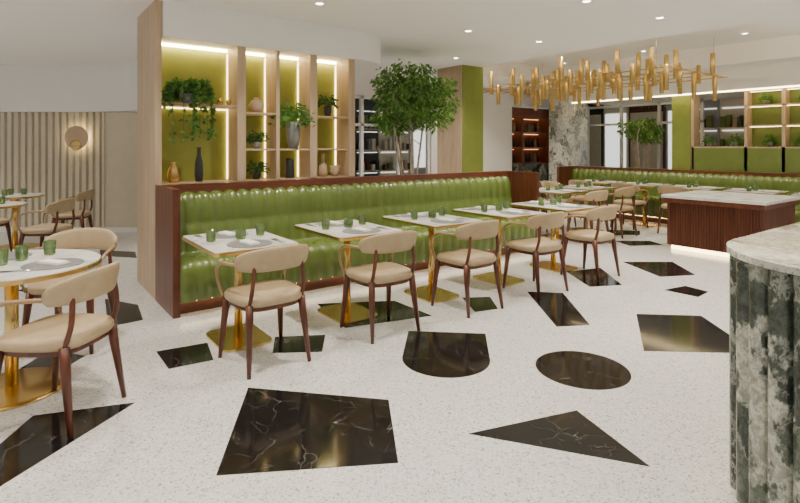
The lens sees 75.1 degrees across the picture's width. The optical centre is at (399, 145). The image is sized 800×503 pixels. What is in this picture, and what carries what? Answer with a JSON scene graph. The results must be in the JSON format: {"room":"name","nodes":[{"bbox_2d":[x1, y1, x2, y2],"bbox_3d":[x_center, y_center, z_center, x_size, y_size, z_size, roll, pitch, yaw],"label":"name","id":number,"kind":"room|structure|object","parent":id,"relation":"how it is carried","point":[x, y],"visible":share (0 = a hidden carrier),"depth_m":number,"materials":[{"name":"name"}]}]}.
{"room":"restaurant","nodes":[
{"label":"restaurant","id":0,"kind":"room"},
{"bbox_2d":[0,112,136,228],"bbox_3d":[-6.650,0.410,8.870,6.700,2.100,0.160,0,0,0],"label":"wall","id":1,"kind":"structure","parent":0,"point":[35,155],"depth_m":8.81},
{"bbox_2d":[0,227,136,231],"bbox_3d":[-6.650,1.420,8.825,6.700,0.080,0.050,0,0,0],"label":"baseboard","id":2,"kind":"structure","parent":1,"relation":"attached to","point":[2,229],"depth_m":8.80,"materials":[{"name":"white paint"}]},
{"bbox_2d":[64,126,87,150],"bbox_3d":[-5.420,-0.130,8.740,0.400,0.420,0.140,0,0,0],"label":"wall sconce","id":3,"kind":"object","parent":1,"relation":"attached to","point":[76,137],"visible":1,"depth_m":8.70,"materials":[{"name":"gold metal"}]},
{"bbox_2d":[0,60,136,111],"bbox_3d":[-6.450,-0.985,7.550,7.100,0.809,3.300,0,0,0],"label":"wall","id":4,"kind":"structure","parent":0,"point":[23,87],"depth_m":8.80,"materials":[{"name":"white paint"}]},
{"bbox_2d":[0,210,738,502],"bbox_3d":[0.000,1.510,3.750,22.500,0.100,18.000,0,0,-37],"label":"floor","id":5,"kind":"structure","parent":0,"point":[168,446],"depth_m":3.03,"materials":[{"name":"stone"}]},
{"bbox_2d":[0,208,13,251],"bbox_3d":[-5.498,1.054,6.827,0.567,0.816,0.513,0,0,-4],"label":"dining chair","id":6,"kind":"object","parent":5,"relation":"on","point":[3,221],"visible":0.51,"depth_m":7.04,"materials":[{"name":"wood"}]},
{"bbox_2d":[0,201,27,208],"bbox_3d":[-4.950,1.085,6.300,0.720,0.750,0.720,0,0,-37],"label":"round table","id":7,"kind":"object","parent":5,"relation":"on","point":[8,204],"visible":0.57,"depth_m":6.30,"materials":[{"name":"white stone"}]},
{"bbox_2d":[0,193,44,250],"bbox_3d":[-5.550,1.085,7.500,0.720,0.750,0.720,0,0,-37],"label":"round table","id":8,"kind":"object","parent":5,"relation":"on","point":[15,196],"visible":0.77,"depth_m":7.47,"materials":[{"name":"gold metal"}]},
{"bbox_2d":[16,198,74,246],"bbox_3d":[-4.277,1.054,6.352,0.513,0.816,0.567,0,0,-4],"label":"dining chair","id":9,"kind":"object","parent":5,"relation":"on","point":[42,230],"visible":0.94,"depth_m":6.18,"materials":[{"name":"beige leather"}]},
{"bbox_2d":[0,249,101,411],"bbox_3d":[-2.330,1.085,3.120,0.940,0.750,0.940,0,0,-37],"label":"round table","id":10,"kind":"object","parent":5,"relation":"on","point":[22,387],"visible":0.83,"depth_m":3.09,"materials":[{"name":"stone"}]},
{"bbox_2d":[0,249,8,265],"bbox_3d":[-2.382,0.665,3.106,0.072,0.090,0.072,0,0,-37],"label":"tumbler","id":11,"kind":"object","parent":10,"relation":"on","point":[4,253],"visible":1,"depth_m":3.09,"materials":[{"name":"green glass"}]},
{"bbox_2d":[0,269,35,272],"bbox_3d":[-2.164,0.706,2.932,0.200,0.005,0.040,0,0,-16],"label":"cutlery","id":12,"kind":"object","parent":10,"relation":"on","point":[29,269],"visible":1,"depth_m":2.93,"materials":[{"name":"metal"}]},
{"bbox_2d":[8,252,31,260],"bbox_3d":[-2.538,0.708,3.314,0.320,0.005,0.320,0,0,-37],"label":"placemat","id":13,"kind":"object","parent":10,"relation":"on","point":[11,256],"visible":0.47,"depth_m":3.35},
{"bbox_2d":[14,245,28,260],"bbox_3d":[-2.350,0.665,3.230,0.072,0.090,0.072,0,0,-37],"label":"tumbler","id":14,"kind":"object","parent":10,"relation":"on","point":[21,251],"visible":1,"depth_m":3.21,"materials":[{"name":"green glass"}]},
{"bbox_2d":[43,240,55,254],"bbox_3d":[-2.290,0.665,3.400,0.072,0.090,0.072,0,0,-37],"label":"tumbler","id":15,"kind":"object","parent":10,"relation":"on","point":[49,246],"visible":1,"depth_m":3.38,"materials":[{"name":"green glass"}]},
{"bbox_2d":[20,258,83,270],"bbox_3d":[-2.080,0.708,3.120,0.320,0.005,0.320,0,0,-37],"label":"placemat","id":16,"kind":"object","parent":10,"relation":"on","point":[73,261],"visible":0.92,"depth_m":3.06,"materials":[{"name":"fabric"}]},
{"bbox_2d":[36,259,69,265],"bbox_3d":[-2.080,0.697,3.120,0.180,0.014,0.080,0,0,19],"label":"folded napkin","id":17,"kind":"object","parent":16,"relation":"on","point":[55,262],"visible":1,"depth_m":3.10,"materials":[{"name":"fabric"}]},
{"bbox_2d":[20,354,83,368],"bbox_3d":[-2.360,1.469,3.482,0.321,0.022,0.457,0,0,4],"label":"inlay","id":18,"kind":"object","parent":5,"relation":"on","point":[38,362],"visible":0.18,"depth_m":3.52,"materials":[{"name":"black stone"}]},
{"bbox_2d":[0,261,126,439],"bbox_3d":[-1.827,1.054,2.828,0.513,0.816,0.567,0,0,5],"label":"dining chair","id":19,"kind":"object","parent":5,"relation":"on","point":[61,335],"visible":1,"depth_m":2.67,"materials":[{"name":"beige leather"}]},
{"bbox_2d":[0,402,134,485],"bbox_3d":[-1.812,1.469,2.650,0.420,0.022,0.759,0,0,16],"label":"inlay","id":20,"kind":"object","parent":5,"relation":"on","point":[41,436],"visible":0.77,"depth_m":2.61,"materials":[{"name":"black stone"}]},
{"bbox_2d":[19,228,117,357],"bbox_3d":[-2.423,1.054,3.863,0.567,0.816,0.513,0,0,-7],"label":"dining chair","id":21,"kind":"object","parent":5,"relation":"on","point":[79,238],"visible":0.46,"depth_m":4.01,"materials":[{"name":"beige leather"}]},
{"bbox_2d":[51,189,93,227],"bbox_3d":[-4.827,1.054,7.707,0.513,0.816,0.567,0,0,-16],"label":"dining chair","id":22,"kind":"object","parent":5,"relation":"on","point":[87,195],"visible":0.73,"depth_m":7.57,"materials":[{"name":"beige leather"}]},
{"bbox_2d":[100,250,136,257],"bbox_3d":[-3.822,1.469,7.034,0.885,0.022,0.331,0,0,14],"label":"inlay","id":23,"kind":"object","parent":5,"relation":"on","point":[114,253],"visible":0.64,"depth_m":7.05,"materials":[{"name":"black stone"}]},
{"bbox_2d":[105,299,142,324],"bbox_3d":[-2.475,1.469,4.645,0.258,0.022,0.897,0,0,-31],"label":"inlay","id":24,"kind":"object","parent":5,"relation":"on","point":[128,312],"visible":0.64,"depth_m":4.55,"materials":[{"name":"black stone"}]},
{"bbox_2d":[156,343,212,368],"bbox_3d":[-1.494,1.469,3.615,0.344,0.022,0.356,0,0,-29],"label":"inlay","id":25,"kind":"object","parent":5,"relation":"on","point":[198,353],"visible":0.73,"depth_m":3.62,"materials":[{"name":"black stone"}]},
{"bbox_2d":[182,229,298,352],"bbox_3d":[-1.228,1.085,3.954,0.620,0.750,0.840,0,0,-37],"label":"dining table","id":26,"kind":"object","parent":5,"relation":"on","point":[235,336],"visible":0.72,"depth_m":3.90,"materials":[{"name":"stone"}]},
{"bbox_2d":[206,229,215,241],"bbox_3d":[-1.400,0.665,3.850,0.072,0.090,0.072,0,0,-37],"label":"tumbler","id":27,"kind":"object","parent":26,"relation":"on","point":[210,233],"visible":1,"depth_m":3.82,"materials":[{"name":"green glass"}]},
{"bbox_2d":[216,231,248,238],"bbox_3d":[-1.372,0.708,4.146,0.320,0.005,0.320,0,0,-37],"label":"placemat","id":28,"kind":"object","parent":26,"relation":"on","point":[220,236],"visible":0.35,"depth_m":4.05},
{"bbox_2d":[218,231,234,235],"bbox_3d":[-1.372,0.697,4.146,0.180,0.014,0.080,0,0,42],"label":"folded napkin","id":29,"kind":"object","parent":28,"relation":"on","point":[227,233],"visible":0.8,"depth_m":4.12,"materials":[{"name":"fabric"}]},
{"bbox_2d":[235,229,245,239],"bbox_3d":[-1.218,0.675,3.974,0.080,0.070,0.079,0,0,-37],"label":"candle holder","id":30,"kind":"object","parent":26,"relation":"on","point":[240,234],"visible":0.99,"depth_m":3.94,"materials":[{"name":"green glass"}]},
{"bbox_2d":[226,239,271,247],"bbox_3d":[-1.090,0.708,3.770,0.320,0.005,0.320,0,0,-37],"label":"placemat","id":31,"kind":"object","parent":26,"relation":"on","point":[235,244],"visible":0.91,"depth_m":3.72,"materials":[{"name":"fabric"}]},
{"bbox_2d":[239,239,259,244],"bbox_3d":[-1.090,0.697,3.770,0.080,0.014,0.180,0,0,-43],"label":"folded napkin","id":32,"kind":"object","parent":31,"relation":"on","point":[245,241],"visible":1,"depth_m":3.75,"materials":[{"name":"fabric"}]},
{"bbox_2d":[256,223,264,235],"bbox_3d":[-1.110,0.665,4.130,0.072,0.090,0.072,0,0,-37],"label":"tumbler","id":33,"kind":"object","parent":26,"relation":"on","point":[260,227],"visible":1,"depth_m":4.10,"materials":[{"name":"green glass"}]},
{"bbox_2d":[137,0,354,298],"bbox_3d":[-1.686,0.036,5.948,2.240,2.848,0.860,0,0,-37],"label":"shelf unit","id":34,"kind":"object","parent":5,"relation":"on","point":[236,73],"visible":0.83,"depth_m":5.61,"materials":[{"name":"brown wood"}]},
{"bbox_2d":[167,162,179,182],"bbox_3d":[-2.248,0.264,5.164,0.120,0.200,0.120,0,0,-37],"label":"vase","id":35,"kind":"object","parent":34,"relation":"on","point":[173,175],"visible":1,"depth_m":5.13,"materials":[{"name":"gold ceramic"}]},
{"bbox_2d":[161,77,216,143],"bbox_3d":[-2.102,-0.351,5.156,0.544,0.675,0.409,0,0,-32],"label":"trailing plant","id":36,"kind":"object","parent":34,"relation":"on","point":[188,89],"visible":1,"depth_m":5.09,"materials":[{"name":"green plant"}]},
{"bbox_2d":[194,147,203,181],"bbox_3d":[-2.060,0.189,5.330,0.090,0.350,0.090,0,0,-37],"label":"vase","id":37,"kind":"object","parent":34,"relation":"on","point":[198,171],"visible":1,"depth_m":5.30,"materials":[{"name":"ceramic"}]},
{"bbox_2d":[248,97,263,111],"bbox_3d":[-1.572,-0.446,5.696,0.170,0.170,0.170,0,0,-37],"label":"round vase","id":38,"kind":"object","parent":34,"relation":"on","point":[256,105],"visible":0.91,"depth_m":5.64,"materials":[{"name":"beige ceramic"}]},
{"bbox_2d":[246,160,269,178],"bbox_3d":[-1.571,0.260,5.689,0.301,0.209,0.231,0,0,-37],"label":"potted plant","id":39,"kind":"object","parent":34,"relation":"on","point":[257,174],"visible":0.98,"depth_m":5.67,"materials":[{"name":"green plant"}]},
{"bbox_2d":[246,130,269,148],"bbox_3d":[-1.575,-0.074,5.694,0.314,0.205,0.221,0,0,-37],"label":"potted plant","id":40,"kind":"object","parent":34,"relation":"on","point":[256,144],"visible":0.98,"depth_m":5.67,"materials":[{"name":"green plant"}]},
{"bbox_2d":[285,158,293,177],"bbox_3d":[-1.260,0.254,5.930,0.110,0.220,0.110,0,0,-37],"label":"vase","id":41,"kind":"object","parent":34,"relation":"on","point":[289,162],"visible":0.97,"depth_m":5.88,"materials":[{"name":"ceramic"}]},
{"bbox_2d":[267,100,315,147],"bbox_3d":[-1.206,-0.246,5.867,0.568,0.549,0.373,0,0,-37],"label":"potted fern","id":42,"kind":"object","parent":34,"relation":"on","point":[293,125],"visible":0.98,"depth_m":5.82,"materials":[{"name":"green plant"}]},
{"bbox_2d":[318,154,327,176],"bbox_3d":[-0.916,0.229,6.188,0.110,0.270,0.110,0,0,-37],"label":"bottle vase","id":43,"kind":"object","parent":34,"relation":"on","point":[322,171],"visible":1,"depth_m":6.15,"materials":[{"name":"beige ceramic"}]},
{"bbox_2d":[317,95,338,115],"bbox_3d":[-0.856,-0.483,6.206,0.340,0.264,0.210,0,0,-37],"label":"potted plant","id":44,"kind":"object","parent":34,"relation":"on","point":[327,109],"visible":0.98,"depth_m":6.17,"materials":[{"name":"green plant"}]},
{"bbox_2d":[329,165,339,175],"bbox_3d":[-0.788,0.299,6.284,0.140,0.130,0.140,0,0,-37],"label":"vase","id":45,"kind":"object","parent":34,"relation":"on","point":[334,171],"visible":0.95,"depth_m":6.24,"materials":[{"name":"beige ceramic"}]},
{"bbox_2d":[215,244,310,379],"bbox_3d":[-0.911,1.054,3.550,0.567,0.816,0.513,0,0,-40],"label":"dining chair","id":46,"kind":"object","parent":5,"relation":"on","point":[266,295],"visible":1,"depth_m":3.41,"materials":[{"name":"beige leather"}]},
{"bbox_2d":[273,335,324,352],"bbox_3d":[-0.745,1.469,3.830,0.381,0.022,0.332,0,0,-7],"label":"inlay","id":47,"kind":"object","parent":5,"relation":"on","point":[290,344],"visible":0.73,"depth_m":3.82,"materials":[{"name":"black stone"}]},
{"bbox_2d":[216,388,397,475],"bbox_3d":[-0.457,1.469,2.767,0.828,0.022,0.842,0,0,-7],"label":"inlay","id":48,"kind":"object","parent":5,"relation":"on","point":[273,430],"visible":0.82,"depth_m":2.63,"materials":[{"name":"black stone"}]},
{"bbox_2d":[155,171,538,318],"bbox_3d":[-0.170,0.915,6.094,4.840,1.090,0.686,0,0,-37],"label":"booth","id":49,"kind":"object","parent":5,"relation":"on","point":[185,278],"visible":0.66,"depth_m":5.46,"materials":[{"name":"green leather"}]},
{"bbox_2d":[318,301,431,327],"bbox_3d":[-0.245,1.469,4.635,0.829,0.022,0.708,0,0,-23],"label":"inlay","id":50,"kind":"object","parent":5,"relation":"on","point":[398,311],"visible":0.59,"depth_m":4.55,"materials":[{"name":"black stone"}]},
{"bbox_2d":[294,219,402,323],"bbox_3d":[-0.460,1.085,4.530,0.620,0.750,0.840,0,0,-37],"label":"dining table","id":51,"kind":"object","parent":50,"relation":"on","point":[354,313],"visible":0.7,"depth_m":4.49,"materials":[{"name":"gold metal"}]},
{"bbox_2d":[322,218,329,229],"bbox_3d":[-0.632,0.665,4.426,0.072,0.090,0.072,0,0,-37],"label":"tumbler","id":52,"kind":"object","parent":51,"relation":"on","point":[325,221],"visible":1,"depth_m":4.40,"materials":[{"name":"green glass"}]},
{"bbox_2d":[344,218,352,227],"bbox_3d":[-0.450,0.675,4.550,0.080,0.070,0.079,0,0,-37],"label":"candle holder","id":53,"kind":"object","parent":51,"relation":"on","point":[348,223],"visible":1,"depth_m":4.52,"materials":[{"name":"green glass"}]},
{"bbox_2d":[342,227,380,233],"bbox_3d":[-0.322,0.708,4.346,0.320,0.005,0.320,0,0,-37],"label":"placemat","id":54,"kind":"object","parent":51,"relation":"on","point":[348,230],"visible":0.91,"depth_m":4.28,"materials":[{"name":"fabric"}]},
{"bbox_2d":[351,227,371,231],"bbox_3d":[-0.322,0.697,4.346,0.080,0.014,0.180,0,0,-43],"label":"folded napkin","id":55,"kind":"object","parent":54,"relation":"on","point":[354,228],"visible":1,"depth_m":4.32,"materials":[{"name":"fabric"}]},
{"bbox_2d":[358,214,365,224],"bbox_3d":[-0.342,0.665,4.706,0.072,0.090,0.072,0,0,-37],"label":"tumbler","id":56,"kind":"object","parent":51,"relation":"on","point":[361,217],"visible":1,"depth_m":4.68,"materials":[{"name":"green glass"}]},
{"bbox_2d":[338,230,420,343],"bbox_3d":[-0.144,1.054,4.125,0.567,0.816,0.513,0,0,-35],"label":"dining chair","id":57,"kind":"object","parent":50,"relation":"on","point":[373,275],"visible":1,"depth_m":3.98,"materials":[{"name":"beige leather"}]},
{"bbox_2d":[368,58,464,174],"bbox_3d":[0.170,0.124,7.564,1.454,2.673,1.254,0,0,-24],"label":"indoor tree","id":58,"kind":"object","parent":5,"relation":"on","point":[415,100],"visible":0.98,"depth_m":7.41,"materials":[{"name":"green plant"}]},
{"bbox_2d":[382,212,482,302],"bbox_3d":[0.308,1.085,5.106,0.620,0.750,0.840,0,0,-37],"label":"dining table","id":59,"kind":"object","parent":5,"relation":"on","point":[424,293],"visible":0.8,"depth_m":5.08,"materials":[{"name":"gold metal"}]},
{"bbox_2d":[410,210,417,219],"bbox_3d":[0.136,0.665,5.002,0.072,0.090,0.072,0,0,-37],"label":"tumbler","id":60,"kind":"object","parent":59,"relation":"on","point":[414,213],"visible":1,"depth_m":4.97,"materials":[{"name":"green glass"}]},
{"bbox_2d":[430,218,463,222],"bbox_3d":[0.446,0.708,4.922,0.320,0.005,0.320,0,0,-37],"label":"placemat","id":61,"kind":"object","parent":59,"relation":"on","point":[431,220],"visible":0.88,"depth_m":4.85,"materials":[{"name":"fabric"}]},
{"bbox_2d":[402,331,489,377],"bbox_3d":[0.325,1.469,3.672,0.600,0.022,0.800,0,0,6],"label":"inlay","id":62,"kind":"object","parent":5,"relation":"on","point":[435,354],"visible":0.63,"depth_m":3.65,"materials":[{"name":"black stone"}]},
{"bbox_2d":[437,65,482,172],"bbox_3d":[1.073,0.035,9.311,0.510,2.849,0.650,0,0,-37],"label":"column","id":63,"kind":"structure","parent":5,"relation":"on","point":[460,147],"depth_m":9.06,"materials":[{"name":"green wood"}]},
{"bbox_2d":[430,220,503,317],"bbox_3d":[0.625,1.054,4.702,0.567,0.816,0.513,0,0,-38],"label":"dining chair","id":64,"kind":"object","parent":5,"relation":"on","point":[467,259],"visible":1,"depth_m":4.54,"materials":[{"name":"beige leather"}]},
{"bbox_2d":[463,297,497,311],"bbox_3d":[0.759,1.469,4.798,0.276,0.022,0.429,0,0,-7],"label":"inlay","id":65,"kind":"object","parent":5,"relation":"on","point":[477,304],"visible":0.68,"depth_m":4.78,"materials":[{"name":"black stone"}]},
{"bbox_2d":[452,206,545,285],"bbox_3d":[1.076,1.085,5.682,0.620,0.750,0.840,0,0,-37],"label":"dining table","id":66,"kind":"object","parent":5,"relation":"on","point":[489,277],"visible":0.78,"depth_m":5.63,"materials":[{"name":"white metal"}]},
{"bbox_2d":[499,211,529,214],"bbox_3d":[1.214,0.708,5.498,0.320,0.005,0.320,0,0,-37],"label":"placemat","id":67,"kind":"object","parent":66,"relation":"on","point":[501,212],"visible":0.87,"depth_m":5.42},
{"bbox_2d":[512,107,548,198],"bbox_3d":[3.320,0.235,13.490,1.700,2.450,0.700,0,0,-37],"label":"bar cabinet","id":68,"kind":"object","parent":5,"relation":"on","point":[530,127],"visible":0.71,"depth_m":13.59,"materials":[{"name":"brown"}]},
{"bbox_2d":[502,212,568,297],"bbox_3d":[1.391,1.054,5.277,0.567,0.816,0.513,0,0,-35],"label":"dining chair","id":69,"kind":"object","parent":5,"relation":"on","point":[536,247],"visible":1,"depth_m":5.13,"materials":[{"name":"beige leather"}]},
{"bbox_2d":[510,201,597,272],"bbox_3d":[1.844,1.085,6.258,0.620,0.750,0.840,0,0,-37],"label":"dining table","id":70,"kind":"object","parent":5,"relation":"on","point":[551,265],"visible":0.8,"depth_m":6.18,"materials":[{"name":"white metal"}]},
{"bbox_2d":[541,181,576,228],"bbox_3d":[2.848,1.054,9.453,0.567,0.816,0.513,0,0,-37],"label":"dining chair","id":71,"kind":"object","parent":5,"relation":"on","point":[552,184],"visible":0.34,"depth_m":9.48,"materials":[{"name":"beige leather"}]},
{"bbox_2d":[528,292,589,326],"bbox_3d":[1.440,1.469,4.700,0.344,0.022,1.006,0,0,0],"label":"inlay","id":72,"kind":"object","parent":5,"relation":"on","point":[556,306],"visible":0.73,"depth_m":4.63,"materials":[{"name":"black stone"}]},
{"bbox_2d":[469,410,649,466],"bbox_3d":[0.753,1.469,2.505,0.668,0.022,0.528,0,0,-20],"label":"inlay","id":73,"kind":"object","parent":5,"relation":"on","point":[572,432],"visible":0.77,"depth_m":2.61,"materials":[{"name":"black stone"}]},
{"bbox_2d":[539,188,587,239],"bbox_3d":[2.510,1.085,8.320,0.700,0.750,0.700,0,0,-37],"label":"dining table","id":74,"kind":"object","parent":5,"relation":"on","point":[556,192],"visible":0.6,"depth_m":8.21,"materials":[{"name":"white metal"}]},
{"bbox_2d":[549,87,587,198],"bbox_3d":[4.000,0.035,12.375,0.550,2.849,0.700,0,0,-37],"label":"marble column","id":75,"kind":"structure","parent":5,"relation":"on","point":[568,122],"depth_m":12.15,"materials":[{"name":"stone"}]},
{"bbox_2d":[536,351,630,389],"bbox_3d":[1.192,1.469,3.405,0.590,0.022,0.590,0,0,-37],"label":"inlay","id":76,"kind":"object","parent":5,"relation":"on","point":[577,369],"visible":0.8,"depth_m":3.38,"materials":[{"name":"black stone"}]},
{"bbox_2d":[567,180,601,221],"bbox_3d":[3.545,1.054,10.034,0.513,0.816,0.567,0,0,-37],"label":"dining chair","id":77,"kind":"object","parent":5,"relation":"on","point":[571,182],"visible":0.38,"depth_m":9.95,"materials":[{"name":"beige leather"}]},
{"bbox_2d":[566,190,610,246],"bbox_3d":[2.848,1.054,7.819,0.567,0.816,0.513,0,0,-37],"label":"dining chair","id":78,"kind":"object","parent":5,"relation":"on","point":[601,195],"visible":0.64,"depth_m":7.64,"materials":[{"name":"beige leather"}]},
{"bbox_2d":[563,185,614,230],"bbox_3d":[3.210,1.085,8.970,0.700,0.750,0.700,0,0,-37],"label":"dining table","id":79,"kind":"object","parent":5,"relation":"on","point":[574,188],"visible":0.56,"depth_m":8.88,"materials":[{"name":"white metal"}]},
{"bbox_2d":[560,205,619,282],"bbox_3d":[2.161,1.054,5.854,0.567,0.816,0.513,0,0,-39],"label":"dining chair","id":80,"kind":"object","parent":5,"relation":"on","point":[586,236],"visible":0.93,"depth_m":5.69,"materials":[{"name":"beige leather"}]},
{"bbox_2d":[568,268,621,286],"bbox_3d":[2.179,1.469,5.803,0.473,0.022,0.817,0,0,-3],"label":"inlay","id":81,"kind":"object","parent":5,"relation":"on","point":[588,276],"visible":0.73,"depth_m":5.76,"materials":[{"name":"black stone"}]},
{"bbox_2d":[591,180,625,220],"bbox_3d":[3.996,1.085,10.372,0.700,0.750,0.700,0,0,-37],"label":"dining table","id":82,"kind":"object","parent":5,"relation":"on","point":[597,181],"visible":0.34,"depth_m":10.09,"materials":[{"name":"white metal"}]},
{"bbox_2d":[596,186,637,238],"bbox_3d":[3.548,1.054,8.469,0.567,0.816,0.513,0,0,-37],"label":"dining chair","id":83,"kind":"object","parent":5,"relation":"on","point":[626,191],"visible":0.78,"depth_m":8.26,"materials":[{"name":"beige leather"}]},
{"bbox_2d":[609,230,639,234],"bbox_3d":[3.800,1.469,8.731,0.517,0.022,0.557,0,0,15],"label":"inlay","id":84,"kind":"object","parent":5,"relation":"on","point":[618,232],"visible":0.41,"depth_m":8.76,"materials":[{"name":"black stone"}]},
{"bbox_2d":[610,182,648,229],"bbox_3d":[4.085,1.054,9.314,0.513,0.816,0.567,0,0,-37],"label":"dining chair","id":85,"kind":"object","parent":5,"relation":"on","point":[638,203],"visible":0.63,"depth_m":9.20,"materials":[{"name":"beige leather"}]},
{"bbox_2d":[617,241,661,245],"bbox_3d":[3.595,1.469,7.826,0.534,0.022,0.402,0,0,-7],"label":"inlay","id":86,"kind":"object","parent":5,"relation":"on","point":[630,243],"visible":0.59,"depth_m":7.77,"materials":[{"name":"black stone"}]},
{"bbox_2d":[616,117,664,168],"bbox_3d":[5.223,0.413,11.296,1.055,2.094,0.850,0,0,4],"label":"indoor tree","id":87,"kind":"object","parent":5,"relation":"on","point":[643,132],"visible":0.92,"depth_m":11.15,"materials":[{"name":"green plant"}]},
{"bbox_2d":[628,183,671,226],"bbox_3d":[4.536,1.085,9.652,0.700,0.750,0.700,0,0,-37],"label":"dining table","id":88,"kind":"object","parent":5,"relation":"on","point":[644,186],"visible":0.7,"depth_m":9.57,"materials":[{"name":"gold metal"}]},
{"bbox_2d":[624,262,694,276],"bbox_3d":[3.159,1.469,6.210,0.618,0.022,0.748,0,0,-7],"label":"inlay","id":89,"kind":"object","parent":5,"relation":"on","point":[661,269],"visible":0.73,"depth_m":6.18,"materials":[{"name":"black stone"}]},
{"bbox_2d":[657,185,689,232],"bbox_3d":[4.595,1.054,8.634,0.513,0.816,0.567,0,0,-37],"label":"dining chair","id":90,"kind":"object","parent":5,"relation":"on","point":[663,189],"visible":0.45,"depth_m":8.58,"materials":[{"name":"beige leather"}]},
{"bbox_2d":[557,166,799,223],"bbox_3d":[5.338,0.960,9.628,0.686,1.000,5.320,0,0,-37],"label":"booth","id":91,"kind":"object","parent":5,"relation":"on","point":[727,179],"visible":0.46,"depth_m":9.89,"materials":[{"name":"green leather"}]},
{"bbox_2d":[672,95,690,169],"bbox_3d":[5.523,0.233,10.136,0.200,2.455,0.350,0,0,-37],"label":"column","id":92,"kind":"structure","parent":5,"relation":"on","point":[681,105],"depth_m":10.07,"materials":[{"name":"paint"}]},
{"bbox_2d":[636,314,728,352],"bbox_3d":[2.162,1.469,4.084,0.773,0.022,0.844,0,0,6],"label":"inlay","id":93,"kind":"object","parent":5,"relation":"on","point":[669,333],"visible":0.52,"depth_m":4.02,"materials":[{"name":"black stone"}]},
{"bbox_2d":[666,286,707,296],"bbox_3d":[2.902,1.469,5.239,0.330,0.022,0.320,0,0,-37],"label":"inlay","id":94,"kind":"object","parent":5,"relation":"on","point":[686,290],"visible":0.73,"depth_m":5.21,"materials":[{"name":"black stone"}]},
{"bbox_2d":[588,98,798,146],"bbox_3d":[7.299,0.060,11.268,0.300,2.800,7.830,0,0,-37],"label":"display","id":95,"kind":"object","parent":5,"relation":"on","point":[723,118],"visible":0.13,"depth_m":11.52,"materials":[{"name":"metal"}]},
{"bbox_2d":[684,186,725,190],"bbox_3d":[5.076,1.085,8.932,0.700,0.750,0.700,0,0,-37],"label":"dining table","id":96,"kind":"object","parent":5,"relation":"on","point":[692,187],"visible":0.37,"depth_m":8.67,"materials":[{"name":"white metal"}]},
{"bbox_2d":[661,190,799,256],"bbox_3d":[4.624,1.077,7.293,1.270,0.765,1.300,0,0,-37],"label":"kitchen island","id":97,"kind":"object","parent":5,"relation":"on","point":[700,221],"visible":0.73,"depth_m":6.96,"materials":[{"name":"brown wood"}]},
{"bbox_2d":[691,87,799,173],"bbox_3d":[6.553,0.233,8.796,0.240,2.455,3.010,0,0,-37],"label":"shelving","id":98,"kind":"object","parent":5,"relation":"on","point":[781,119],"visible":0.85,"depth_m":9.11,"materials":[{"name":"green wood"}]},
{"bbox_2d":[702,135,716,145],"bbox_3d":[5.794,-0.099,9.765,0.346,0.216,0.241,0,0,-37],"label":"potted plant","id":99,"kind":"object","parent":98,"relation":"in","point":[708,143],"visible":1,"depth_m":9.73,"materials":[{"name":"green plant"}]},
{"bbox_2d":[727,134,741,145],"bbox_3d":[6.055,-0.106,9.402,0.272,0.231,0.306,0,0,25],"label":"potted plant","id":100,"kind":"object","parent":98,"relation":"in","point":[737,141],"visible":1,"depth_m":9.39,"materials":[{"name":"green plant"}]},
{"bbox_2d":[759,92,774,103],"bbox_3d":[6.357,-0.827,9.016,0.371,0.221,0.231,0,0,-37],"label":"potted plant","id":101,"kind":"object","parent":98,"relation":"in","point":[765,101],"visible":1,"depth_m":8.99,"materials":[{"name":"green plant"}]},
{"bbox_2d":[762,133,777,146],"bbox_3d":[6.371,-0.101,8.965,0.350,0.230,0.236,0,0,-37],"label":"potted plant","id":102,"kind":"object","parent":98,"relation":"in","point":[767,137],"visible":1,"depth_m":8.95,"materials":[{"name":"green plant"}]},
{"bbox_2d":[723,188,788,194],"bbox_3d":[5.616,1.085,8.212,0.700,0.750,0.700,0,0,-37],"label":"dining table","id":103,"kind":"object","parent":5,"relation":"on","point":[752,191],"visible":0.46,"depth_m":8.05,"materials":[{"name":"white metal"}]},
{"bbox_2d":[727,222,799,502],"bbox_3d":[2.610,0.935,2.570,3.060,1.050,0.920,0,0,-37],"label":"bar counter","id":104,"kind":"object","parent":5,"relation":"on","point":[764,267],"depth_m":1.90,"materials":[{"name":"green"}]},
{"bbox_2d":[0,0,799,91],"bbox_3d":[0.000,-1.590,3.750,22.500,0.400,18.000,0,0,-37],"label":"ceiling","id":105,"kind":"structure","parent":0,"point":[504,34],"depth_m":6.16,"materials":[{"name":"paint"}]},
{"bbox_2d":[162,0,380,72],"bbox_3d":[-1.486,-1.215,6.261,2.805,0.348,1.200,0,0,-37],"label":"ceiling bulkhead","id":106,"kind":"object","parent":105,"relation":"attached to","point":[186,24],"depth_m":5.56,"materials":[{"name":"paint"}]},
{"bbox_2d":[483,37,727,110],"bbox_3d":[3.190,-1.220,9.080,2.000,1.019,3.900,0,0,-37],"label":"chandelier","id":107,"kind":"object","parent":105,"relation":"hanging from","point":[605,75],"visible":0.96,"depth_m":8.40,"materials":[{"name":"metal"}]},
{"bbox_2d":[355,74,548,173],"bbox_3d":[1.155,0.035,11.710,9.900,2.849,0.150,0,0,-37],"label":"wall","id":108,"kind":"structure","parent":0,"point":[497,119],"depth_m":12.45,"materials":[{"name":"white paint"}]},
{"bbox_2d":[355,95,429,176],"bbox_3d":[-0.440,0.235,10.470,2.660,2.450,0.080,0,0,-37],"label":"shelf unit","id":109,"kind":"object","parent":108,"relation":"in","point":[375,153],"depth_m":10.48,"materials":[{"name":"white paint"}]},
{"bbox_2d":[588,98,703,168],"bbox_3d":[5.266,0.233,12.362,0.060,2.455,3.660,0,0,-37],"label":"window","id":110,"kind":"structure","parent":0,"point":[606,148],"depth_m":12.26,"materials":[{"name":"glass"}]},
{"bbox_2d":[569,59,799,105],"bbox_3d":[6.478,-1.175,9.946,2.100,0.429,6.140,0,0,-37],"label":"soffit","id":111,"kind":"structure","parent":0,"point":[783,74],"depth_m":9.25,"materials":[{"name":"white paint"}]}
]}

